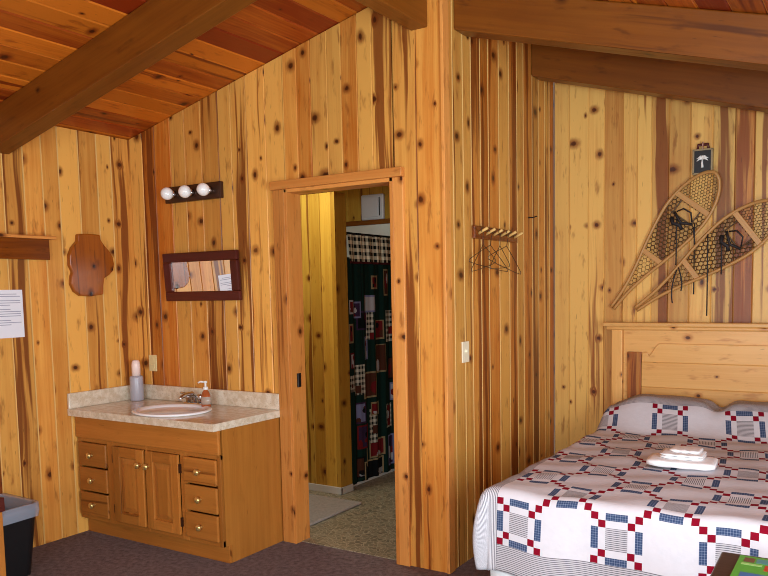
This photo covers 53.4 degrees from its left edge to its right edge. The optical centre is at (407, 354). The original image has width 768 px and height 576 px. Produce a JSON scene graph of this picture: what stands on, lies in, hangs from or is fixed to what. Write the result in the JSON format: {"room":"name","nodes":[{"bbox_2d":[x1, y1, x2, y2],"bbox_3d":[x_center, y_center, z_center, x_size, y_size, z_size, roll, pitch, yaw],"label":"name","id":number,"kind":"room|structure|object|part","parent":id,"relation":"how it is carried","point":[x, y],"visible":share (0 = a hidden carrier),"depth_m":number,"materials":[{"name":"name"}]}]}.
{"room":"hotel room","nodes":[
{"label":"hotel room","id":0,"kind":"room"},
{"bbox_2d":[0,126,334,547],"bbox_3d":[-2.561,-0.056,3.871,0.120,2.459,7.600,2,6,31],"label":"wall","id":1,"kind":"structure","parent":0,"point":[63,183],"depth_m":4.54,"materials":[{"name":"brown wood"}]},
{"bbox_2d":[0,290,24,338],"bbox_3d":[-2.245,-0.227,4.259,0.002,0.269,0.215,2,6,31],"label":"paper","id":2,"kind":"object","parent":1,"relation":"attached to","point":[11,301],"visible":1,"depth_m":4.29,"materials":[{"name":"white paper"}]},
{"bbox_2d":[0,294,20,325],"bbox_3d":[-2.245,-0.252,4.256,0.001,0.176,0.185,2,6,31],"label":"print","id":3,"kind":"object","parent":2,"relation":"attached to","point":[10,304],"depth_m":4.28,"materials":[{"name":"grey paper"}]},
{"bbox_2d":[0,233,56,259],"bbox_3d":[-2.368,-0.575,3.969,0.074,0.135,1.150,2,6,31],"label":"wall shelf","id":4,"kind":"object","parent":1,"relation":"attached to","point":[12,246],"visible":1,"depth_m":4.30,"materials":[{"name":"orange wood"}]},
{"bbox_2d":[67,234,113,296],"bbox_3d":[-1.947,-0.551,4.700,0.032,0.382,0.312,2,6,31],"label":"plaque","id":5,"kind":"object","parent":1,"relation":"attached to","point":[89,261],"visible":1,"depth_m":4.67,"materials":[{"name":"brown wood"}]},
{"bbox_2d":[28,471,490,575],"bbox_3d":[-0.220,1.300,2.499,5.620,0.103,7.700,2,6,31],"label":"floor","id":6,"kind":"structure","parent":0,"point":[86,553],"depth_m":4.25,"materials":[{"name":"brown carpet"}]},
{"bbox_2d":[0,497,5,575],"bbox_3d":[-1.895,0.902,3.310,0.456,0.620,0.070,2,6,31],"label":"wooden stand","id":7,"kind":"object","parent":6,"relation":"on","point":[2,505],"visible":1,"depth_m":3.19,"materials":[{"name":"brown wood"}]},
{"bbox_3d":[-1.899,0.623,3.287,0.456,0.060,0.070,2,6,31],"label":"rail","id":8,"kind":"part","parent":7,"relation":"part of","materials":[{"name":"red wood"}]},
{"bbox_2d":[0,495,35,575],"bbox_3d":[-2.157,0.968,3.990,0.388,0.386,0.321,2,6,31],"label":"waste bin","id":9,"kind":"object","parent":6,"relation":"on","point":[18,515],"visible":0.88,"depth_m":3.94,"materials":[{"name":"black plastic"}]},
{"bbox_2d":[75,417,283,562],"bbox_3d":[-1.385,0.732,4.550,1.204,0.735,0.538,2,6,31],"label":"vanity cabinet","id":10,"kind":"object","parent":6,"relation":"on","point":[217,495],"visible":0.99,"depth_m":4.29,"materials":[{"name":"brown wood"}]},
{"bbox_3d":[-1.899,0.755,4.572,0.038,0.038,0.034,2,6,31],"label":"knob","id":11,"kind":"part","parent":10,"relation":"part of","materials":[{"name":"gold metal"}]},
{"bbox_3d":[-1.889,0.602,4.581,0.254,0.143,0.018,2,6,31],"label":"drawer","id":12,"kind":"part","parent":10,"relation":"part of","materials":[{"name":"brown wood"}]},
{"bbox_3d":[-1.886,0.753,4.593,0.254,0.143,0.018,2,6,31],"label":"drawer","id":13,"kind":"part","parent":10,"relation":"part of","materials":[{"name":"brown wood"}]},
{"bbox_3d":[-1.883,0.905,4.606,0.254,0.143,0.018,2,6,31],"label":"drawer","id":14,"kind":"part","parent":10,"relation":"part of","materials":[{"name":"brown wood"}]},
{"bbox_3d":[-1.610,0.762,4.424,0.266,0.447,0.018,2,6,31],"label":"door","id":15,"kind":"part","parent":10,"relation":"part of","materials":[{"name":"brown wood"}]},
{"bbox_3d":[-1.609,0.762,4.426,0.150,0.331,0.011,2,6,31],"label":"raised panel","id":16,"kind":"part","parent":10,"relation":"part of","materials":[{"name":"brown wood"}]},
{"bbox_3d":[-1.534,0.629,4.336,0.038,0.038,0.034,2,6,31],"label":"knob","id":17,"kind":"part","parent":10,"relation":"part of","materials":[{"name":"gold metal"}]},
{"bbox_3d":[-1.473,0.631,4.298,0.038,0.038,0.034,2,6,31],"label":"knob","id":18,"kind":"part","parent":10,"relation":"part of","materials":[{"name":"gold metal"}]},
{"bbox_3d":[-1.493,0.766,4.375,1.204,0.500,0.020,2,6,31],"label":"frame","id":19,"kind":"part","parent":10,"relation":"part of","materials":[{"name":"brown wood"}]},
{"bbox_3d":[-1.367,0.770,4.275,0.264,0.447,0.018,2,6,31],"label":"door","id":20,"kind":"part","parent":10,"relation":"part of","materials":[{"name":"brown wood"}]},
{"bbox_3d":[-1.366,0.770,4.277,0.148,0.331,0.011,2,6,31],"label":"raised panel","id":21,"kind":"part","parent":10,"relation":"part of","materials":[{"name":"brown wood"}]},
{"bbox_2d":[67,384,279,431],"bbox_3d":[-1.390,0.296,4.511,1.221,0.135,0.540,2,6,31],"label":"countertop","id":22,"kind":"structure","parent":10,"relation":"on","point":[230,408],"depth_m":4.53,"materials":[{"name":"laminate"}]},
{"bbox_2d":[130,360,143,400],"bbox_3d":[-1.748,0.164,4.923,0.084,0.262,0.084,2,6,31],"label":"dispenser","id":23,"kind":"object","parent":22,"relation":"on","point":[136,380],"visible":1,"depth_m":4.89,"materials":[{"name":"grey plastic"}]},
{"bbox_2d":[131,404,211,416],"bbox_3d":[-1.368,0.372,4.444,0.494,0.115,0.415,2,6,31],"label":"sink basin","id":24,"kind":"object","parent":22,"relation":"in","point":[164,410],"visible":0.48,"depth_m":4.46,"materials":[{"name":"white ceramic"}]},
{"bbox_2d":[178,391,201,404],"bbox_3d":[-1.310,0.266,4.662,0.160,0.087,0.163,-2,5,-11],"label":"faucet","id":25,"kind":"object","parent":22,"relation":"on","point":[188,395],"visible":0.84,"depth_m":4.65,"materials":[{"name":"silver metal"}]},
{"bbox_3d":[-1.360,0.258,4.710,0.074,0.062,0.051,2,6,31],"label":"handle","id":26,"kind":"part","parent":25,"relation":"part of","materials":[{"name":"silver metal"}]},
{"bbox_3d":[-1.333,0.263,4.629,0.032,0.075,0.141,2,6,31],"label":"spout","id":27,"kind":"part","parent":25,"relation":"part of","materials":[{"name":"silver metal"}]},
{"bbox_3d":[-1.303,0.299,4.679,0.160,0.018,0.048,2,6,31],"label":"plate","id":28,"kind":"part","parent":25,"relation":"part of","materials":[{"name":"silver metal"}]},
{"bbox_3d":[-1.248,0.261,4.641,0.074,0.062,0.051,2,6,31],"label":"handle","id":29,"kind":"part","parent":25,"relation":"part of","materials":[{"name":"silver metal"}]},
{"bbox_2d":[198,381,210,406],"bbox_3d":[-1.207,0.235,4.556,0.080,0.161,0.052,2,6,31],"label":"soap bottle","id":30,"kind":"object","parent":22,"relation":"on","point":[205,397],"visible":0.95,"depth_m":4.54,"materials":[{"name":"brown plastic"}]},
{"bbox_3d":[-1.128,0.630,4.085,0.038,0.038,0.034,2,6,31],"label":"knob","id":31,"kind":"part","parent":10,"relation":"part of","materials":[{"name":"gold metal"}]},
{"bbox_3d":[-1.125,0.781,4.098,0.038,0.038,0.034,2,6,31],"label":"knob","id":32,"kind":"part","parent":10,"relation":"part of","materials":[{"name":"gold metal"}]},
{"bbox_3d":[-1.122,0.932,4.111,0.038,0.038,0.034,2,6,31],"label":"knob","id":33,"kind":"part","parent":10,"relation":"part of","materials":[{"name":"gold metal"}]},
{"bbox_3d":[-1.115,0.628,4.107,0.246,0.143,0.018,2,6,31],"label":"drawer","id":34,"kind":"part","parent":10,"relation":"part of","materials":[{"name":"brown wood"}]},
{"bbox_3d":[-1.112,0.779,4.119,0.246,0.143,0.018,2,6,31],"label":"drawer","id":35,"kind":"part","parent":10,"relation":"part of","materials":[{"name":"brown wood"}]},
{"bbox_3d":[-1.109,0.930,4.132,0.246,0.143,0.018,2,6,31],"label":"drawer","id":36,"kind":"part","parent":10,"relation":"part of","materials":[{"name":"brown wood"}]},
{"bbox_3d":[-0.861,0.746,4.271,0.018,0.735,0.467,2,6,31],"label":"panel","id":37,"kind":"part","parent":10,"relation":"part of","materials":[{"name":"brown wood"}]},
{"bbox_2d":[309,494,361,525],"bbox_3d":[-0.705,1.028,5.111,0.570,0.018,0.590,2,6,31],"label":"bath mat","id":38,"kind":"object","parent":6,"relation":"on","point":[321,508],"visible":0.29,"depth_m":5.11,"materials":[{"name":"beige fabric"}]},
{"bbox_2d":[353,469,394,486],"bbox_3d":[-0.515,0.887,6.294,0.850,0.097,1.060,2,6,31],"label":"shower tray","id":39,"kind":"object","parent":6,"relation":"on","point":[391,470],"visible":0.02,"depth_m":5.90,"materials":[{"name":"white"}]},
{"bbox_2d":[490,322,767,575],"bbox_3d":[1.515,0.507,3.641,1.750,1.231,2.012,2,6,31],"label":"bed","id":40,"kind":"object","parent":6,"relation":"on","point":[723,364],"visible":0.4,"depth_m":4.59,"materials":[{"name":"brown wood"}]},
{"bbox_2d":[473,394,767,575],"bbox_3d":[1.450,0.654,3.572,1.636,0.660,1.950,2,6,31],"label":"quilt","id":41,"kind":"object","parent":40,"relation":"on","point":[595,506],"visible":0.92,"depth_m":3.09,"materials":[{"name":"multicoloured fabric"}]},
{"bbox_2d":[646,453,717,470],"bbox_3d":[1.250,0.485,3.466,0.298,0.038,0.198,2,6,31],"label":"bath towel","id":42,"kind":"object","parent":41,"relation":"on","point":[709,463],"visible":0.73,"depth_m":3.40,"materials":[{"name":"white fabric"}]},
{"bbox_2d":[660,448,706,460],"bbox_3d":[1.260,0.454,3.481,0.187,0.025,0.151,2,6,31],"label":"hand towel","id":43,"kind":"object","parent":42,"relation":"on","point":[666,453],"visible":0.73,"depth_m":3.43,"materials":[{"name":"white fabric"}]},
{"bbox_2d":[670,445,703,453],"bbox_3d":[1.279,0.434,3.491,0.134,0.016,0.113,2,6,31],"label":"washcloth","id":44,"kind":"object","parent":43,"relation":"on","point":[684,449],"visible":1,"depth_m":3.47,"materials":[{"name":"white fabric"}]},
{"bbox_3d":[2.005,-0.160,4.405,1.750,0.046,0.095,2,6,31],"label":"cap rail","id":45,"kind":"part","parent":40,"relation":"part of","materials":[{"name":"brown wood"}]},
{"bbox_3d":[2.019,0.453,4.460,1.650,1.185,0.055,2,6,31],"label":"headboard","id":46,"kind":"part","parent":40,"relation":"part of","materials":[{"name":"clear wood"}]},
{"bbox_3d":[2.012,0.315,4.442,1.280,0.742,0.016,2,6,31],"label":"arched panel","id":47,"kind":"part","parent":40,"relation":"part of","materials":[{"name":"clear wood"}]},
{"bbox_2d":[710,552,767,575],"bbox_3d":[1.133,0.963,2.066,0.632,0.600,0.612,2,6,31],"label":"side table","id":48,"kind":"object","parent":6,"relation":"on","point":[726,562],"visible":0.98,"depth_m":2.34,"materials":[{"name":"brown wood"}]},
{"bbox_2d":[730,555,767,575],"bbox_3d":[1.062,0.646,2.217,0.213,0.008,0.283,2,6,31],"label":"booklet","id":49,"kind":"object","parent":48,"relation":"on","point":[745,565],"visible":1,"depth_m":2.29,"materials":[{"name":"green paper"}]},
{"bbox_2d":[744,557,754,562],"bbox_3d":[1.053,0.631,2.346,0.030,0.001,0.040,2,6,31],"label":"picture","id":50,"kind":"object","parent":49,"relation":"on","point":[746,559],"depth_m":2.35},
{"bbox_2d":[738,571,764,575],"bbox_3d":[1.024,0.647,2.165,0.160,0.001,0.110,2,6,31],"label":"picture","id":51,"kind":"object","parent":49,"relation":"on","point":[740,573],"depth_m":2.24},
{"bbox_2d":[741,562,761,566],"bbox_3d":[1.042,0.635,2.307,0.058,0.001,0.016,2,6,31],"label":"picture","id":52,"kind":"object","parent":49,"relation":"on","point":[747,564],"depth_m":2.31},
{"bbox_2d":[756,559,767,564],"bbox_3d":[1.085,0.632,2.326,0.035,0.001,0.040,2,6,31],"label":"picture","id":53,"kind":"object","parent":49,"relation":"on","point":[758,561],"depth_m":2.33},
{"bbox_2d":[129,0,446,572],"bbox_3d":[-0.770,-0.394,4.445,2.313,2.975,0.100,2,6,31],"label":"wall","id":54,"kind":"structure","parent":0,"point":[363,93],"depth_m":4.23,"materials":[{"name":"brown wood"}]},
{"bbox_2d":[149,355,156,370],"bbox_3d":[-1.657,0.054,4.969,0.070,0.106,0.008,2,6,31],"label":"power outlet","id":55,"kind":"object","parent":54,"relation":"attached to","point":[152,358],"visible":1,"depth_m":4.96,"materials":[{"name":"beige plastic"}]},
{"bbox_2d":[160,181,223,203],"bbox_3d":[-1.324,-0.981,4.600,0.478,0.098,0.119,2,6,31],"label":"vanity light","id":56,"kind":"object","parent":54,"relation":"attached to","point":[210,190],"visible":1,"depth_m":4.57,"materials":[{"name":"brown metal"}]},
{"bbox_3d":[-1.469,-0.985,4.664,0.076,0.076,0.075,2,6,31],"label":"bulb","id":57,"kind":"part","parent":56,"relation":"part of","materials":[{"name":"white glass"}]},
{"bbox_3d":[-1.337,-0.981,4.583,0.076,0.076,0.075,2,6,31],"label":"bulb","id":58,"kind":"part","parent":56,"relation":"part of","materials":[{"name":"white glass"}]},
{"bbox_3d":[-1.205,-0.976,4.502,0.076,0.076,0.075,2,6,31],"label":"bulb","id":59,"kind":"part","parent":56,"relation":"part of","materials":[{"name":"white glass"}]},
{"bbox_2d":[162,250,241,300],"bbox_3d":[-1.256,-0.478,4.650,0.630,0.298,0.044,2,6,31],"label":"wall mirror","id":60,"kind":"object","parent":54,"relation":"attached to","point":[205,275],"visible":1,"depth_m":4.63,"materials":[{"name":"red wood"}]},
{"bbox_3d":[-1.254,-0.479,4.654,0.522,0.189,0.010,2,9,31],"label":"glass","id":61,"kind":"part","parent":60,"relation":"part of","materials":[{"name":"white mirror"}]},
{"bbox_2d":[144,384,278,409],"bbox_3d":[-1.246,0.256,4.726,1.202,0.095,0.019,2,6,31],"label":"backsplash","id":62,"kind":"structure","parent":54,"relation":"attached to","point":[262,400],"depth_m":4.63,"materials":[{"name":"stone"}]},
{"bbox_2d":[269,166,410,566],"bbox_3d":[-0.350,0.068,4.212,0.876,2.077,0.141,2,6,31],"label":"door frame","id":63,"kind":"structure","parent":54,"relation":"in","point":[286,193],"depth_m":4.30,"materials":[{"name":"orange wood"}]},
{"bbox_2d":[300,192,351,487],"bbox_3d":[-0.845,-0.081,5.678,0.916,2.147,0.135,2,6,31],"label":"wall partition","id":64,"kind":"structure","parent":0,"point":[323,215],"depth_m":5.45,"materials":[{"name":"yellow wood"}]},
{"bbox_2d":[309,483,352,494],"bbox_3d":[-0.822,0.960,5.758,0.921,0.052,0.142,2,6,31],"label":"baseboard","id":65,"kind":"structure","parent":64,"relation":"attached to","point":[315,487],"depth_m":5.53,"materials":[{"name":"grey"}]},
{"bbox_2d":[335,186,389,221],"bbox_3d":[0.349,-0.563,6.379,2.193,2.948,0.180,2,6,31],"label":"wall","id":66,"kind":"structure","parent":0,"point":[353,196],"depth_m":6.68,"materials":[{"name":"brown wood"}]},
{"bbox_2d":[346,218,389,226],"bbox_3d":[-0.308,-1.147,6.607,0.800,0.042,0.025,2,6,31],"label":"trim","id":67,"kind":"structure","parent":66,"relation":"attached to","point":[378,221],"depth_m":6.61,"materials":[{"name":"brown wood"}]},
{"bbox_2d":[361,193,384,220],"bbox_3d":[-0.297,-1.273,6.579,0.232,0.217,0.040,2,6,31],"label":"fan","id":68,"kind":"object","parent":66,"relation":"attached to","point":[373,205],"visible":1,"depth_m":6.55,"materials":[{"name":"white plastic"}]},
{"bbox_2d":[363,197,377,217],"bbox_3d":[-0.317,-1.272,6.572,0.150,0.168,0.007,2,6,31],"label":"grille","id":69,"kind":"object","parent":68,"relation":"attached to","point":[370,204],"depth_m":6.57,"materials":[{"name":"grey metal"}]},
{"bbox_2d":[346,223,389,256],"bbox_3d":[-0.533,-0.074,6.232,0.870,2.030,1.131,2,6,31],"label":"wall","id":70,"kind":"structure","parent":0,"point":[377,229],"depth_m":6.62,"materials":[{"name":"white paint"}]},
{"bbox_2d":[346,232,389,237],"bbox_3d":[-0.159,-0.909,5.906,0.044,0.043,1.097,2,6,31],"label":"curtain rod","id":71,"kind":"object","parent":70,"relation":"attached to","point":[362,234],"visible":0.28,"depth_m":5.64,"materials":[{"name":"black metal"}]},
{"bbox_2d":[347,232,390,264],"bbox_3d":[-0.141,-0.807,5.901,0.034,0.223,1.066,2,6,31],"label":"valance","id":72,"kind":"object","parent":71,"relation":"hanging from","point":[367,249],"visible":0.55,"depth_m":5.66,"materials":[{"name":"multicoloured fabric"}]},
{"bbox_2d":[347,257,394,484],"bbox_3d":[-0.147,0.087,5.989,0.034,1.665,1.066,2,6,31],"label":"shower curtain","id":73,"kind":"object","parent":71,"relation":"hanging from","point":[369,285],"visible":0.59,"depth_m":5.78,"materials":[{"name":"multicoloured fabric"}]},
{"bbox_2d":[0,0,767,139],"bbox_3d":[-0.261,-1.267,2.282,5.609,0.981,7.700,2,6,31],"label":"ceiling","id":74,"kind":"structure","parent":0,"point":[36,35],"depth_m":3.89,"materials":[{"name":"brown wood"}]},
{"bbox_2d":[0,0,256,153],"bbox_3d":[-1.345,-1.437,3.614,2.138,0.716,0.115,2,6,31],"label":"beam","id":75,"kind":"structure","parent":74,"relation":"attached to","point":[156,29],"depth_m":3.62,"materials":[{"name":"brown wood"}]},
{"bbox_2d":[355,0,426,30],"bbox_3d":[-1.298,-1.511,1.547,0.096,0.232,5.188,2,6,31],"label":"ridge beam","id":76,"kind":"structure","parent":74,"relation":"attached to","point":[411,14],"depth_m":3.58,"materials":[{"name":"brown wood"}]},
{"bbox_2d":[454,0,767,71],"bbox_3d":[1.586,-1.240,3.073,3.085,1.074,0.131,2,6,31],"label":"beam","id":77,"kind":"structure","parent":74,"relation":"attached to","point":[692,35],"depth_m":3.37,"materials":[{"name":"brown wood"}]},
{"bbox_2d":[531,44,767,112],"bbox_3d":[2.110,-1.321,3.923,3.085,1.074,0.127,2,6,31],"label":"beam","id":78,"kind":"structure","parent":74,"relation":"attached to","point":[747,89],"depth_m":4.28,"materials":[{"name":"brown wood"}]},
{"bbox_2d":[448,0,554,568],"bbox_3d":[0.739,-0.434,4.808,0.120,2.939,2.300,2,6,31],"label":"wall","id":79,"kind":"structure","parent":0,"point":[502,120],"depth_m":4.33,"materials":[{"name":"brown wood"}]},
{"bbox_2d":[439,0,455,573],"bbox_3d":[0.202,-0.329,3.816,0.018,2.914,0.062,2,6,31],"label":"trim","id":80,"kind":"structure","parent":79,"relation":"attached to","point":[443,4],"depth_m":3.80,"materials":[{"name":"orange wood"}]},
{"bbox_2d":[461,341,468,362],"bbox_3d":[0.310,-0.014,3.997,0.018,0.110,0.078,2,6,31],"label":"light switch","id":81,"kind":"object","parent":79,"relation":"attached to","point":[465,345],"visible":1,"depth_m":3.99,"materials":[{"name":"beige plastic"}]},
{"bbox_2d":[472,225,523,242],"bbox_3d":[0.520,-0.670,4.249,0.074,0.068,0.560,2,6,31],"label":"coat rack","id":82,"kind":"object","parent":79,"relation":"attached to","point":[476,230],"visible":1,"depth_m":4.20,"materials":[{"name":"brown wood"}]},
{"bbox_2d":[471,227,495,270],"bbox_3d":[0.411,-0.561,4.079,0.004,0.238,0.400,1,5,25],"label":"wire hanger","id":83,"kind":"object","parent":82,"relation":"hanging from","point":[482,227],"visible":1,"depth_m":4.03,"materials":[{"name":"brown metal"}]},
{"bbox_3d":[0.412,-0.517,4.083,0.004,0.148,0.400,1,5,25],"label":"shoulder frame","id":84,"kind":"part","parent":83,"relation":"part of","materials":[{"name":"grey metal"}]},
{"bbox_2d":[469,228,507,271],"bbox_3d":[0.442,-0.567,4.115,0.004,0.235,0.400,3,6,37],"label":"wire hanger","id":85,"kind":"object","parent":82,"relation":"hanging from","point":[490,228],"visible":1,"depth_m":4.12,"materials":[{"name":"brown metal"}]},
{"bbox_3d":[0.443,-0.522,4.118,0.004,0.144,0.401,3,6,37],"label":"shoulder frame","id":86,"kind":"part","parent":85,"relation":"part of","materials":[{"name":"grey metal"}]},
{"bbox_2d":[490,229,509,268],"bbox_3d":[0.514,-0.583,4.216,0.004,0.222,0.402,1,5,22],"label":"wire hanger","id":87,"kind":"object","parent":82,"relation":"hanging from","point":[499,229],"visible":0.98,"depth_m":4.20,"materials":[{"name":"brown metal"}]},
{"bbox_3d":[0.515,-0.538,4.220,0.004,0.131,0.402,1,5,22],"label":"shoulder frame","id":88,"kind":"part","parent":87,"relation":"part of","materials":[{"name":"grey metal"}]},
{"bbox_2d":[488,230,520,274],"bbox_3d":[0.545,-0.574,4.255,0.004,0.248,0.397,2,6,34],"label":"wire hanger","id":89,"kind":"object","parent":82,"relation":"hanging from","point":[507,230],"visible":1,"depth_m":4.28,"materials":[{"name":"brown metal"}]},
{"bbox_3d":[0.546,-0.529,4.258,0.004,0.159,0.397,2,6,34],"label":"shoulder frame","id":90,"kind":"part","parent":89,"relation":"part of","materials":[{"name":"grey metal"}]},
{"bbox_2d":[554,83,767,452],"bbox_3d":[2.321,-0.421,4.319,3.087,2.939,0.110,2,6,31],"label":"wall","id":91,"kind":"structure","parent":0,"point":[620,157],"depth_m":4.77,"materials":[{"name":"brown wood"}]},
{"bbox_2d":[610,170,720,309],"bbox_3d":[1.560,-0.684,4.655,0.659,0.819,0.048,2,6,31],"label":"snowshoe","id":92,"kind":"object","parent":91,"relation":"attached to","point":[677,192],"visible":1,"depth_m":4.61,"materials":[{"name":"brown wood"}]},
{"bbox_2d":[634,198,767,315],"bbox_3d":[1.759,-0.562,4.511,0.834,0.663,0.048,2,6,31],"label":"snowshoe","id":93,"kind":"object","parent":91,"relation":"attached to","point":[735,213],"visible":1,"depth_m":4.48,"materials":[{"name":"brown wood"}]},
{"bbox_2d":[692,142,713,175],"bbox_3d":[1.749,-1.163,4.512,0.113,0.189,0.040,2,6,31],"label":"plaque","id":94,"kind":"object","parent":91,"relation":"attached to","point":[702,159],"visible":0.94,"depth_m":4.50,"materials":[{"name":"black plastic"}]},
{"bbox_3d":[1.752,-1.143,4.518,0.105,0.140,0.029,2,6,31],"label":"panel","id":95,"kind":"part","parent":94,"relation":"part of","materials":[{"name":"black plastic"}]}
]}

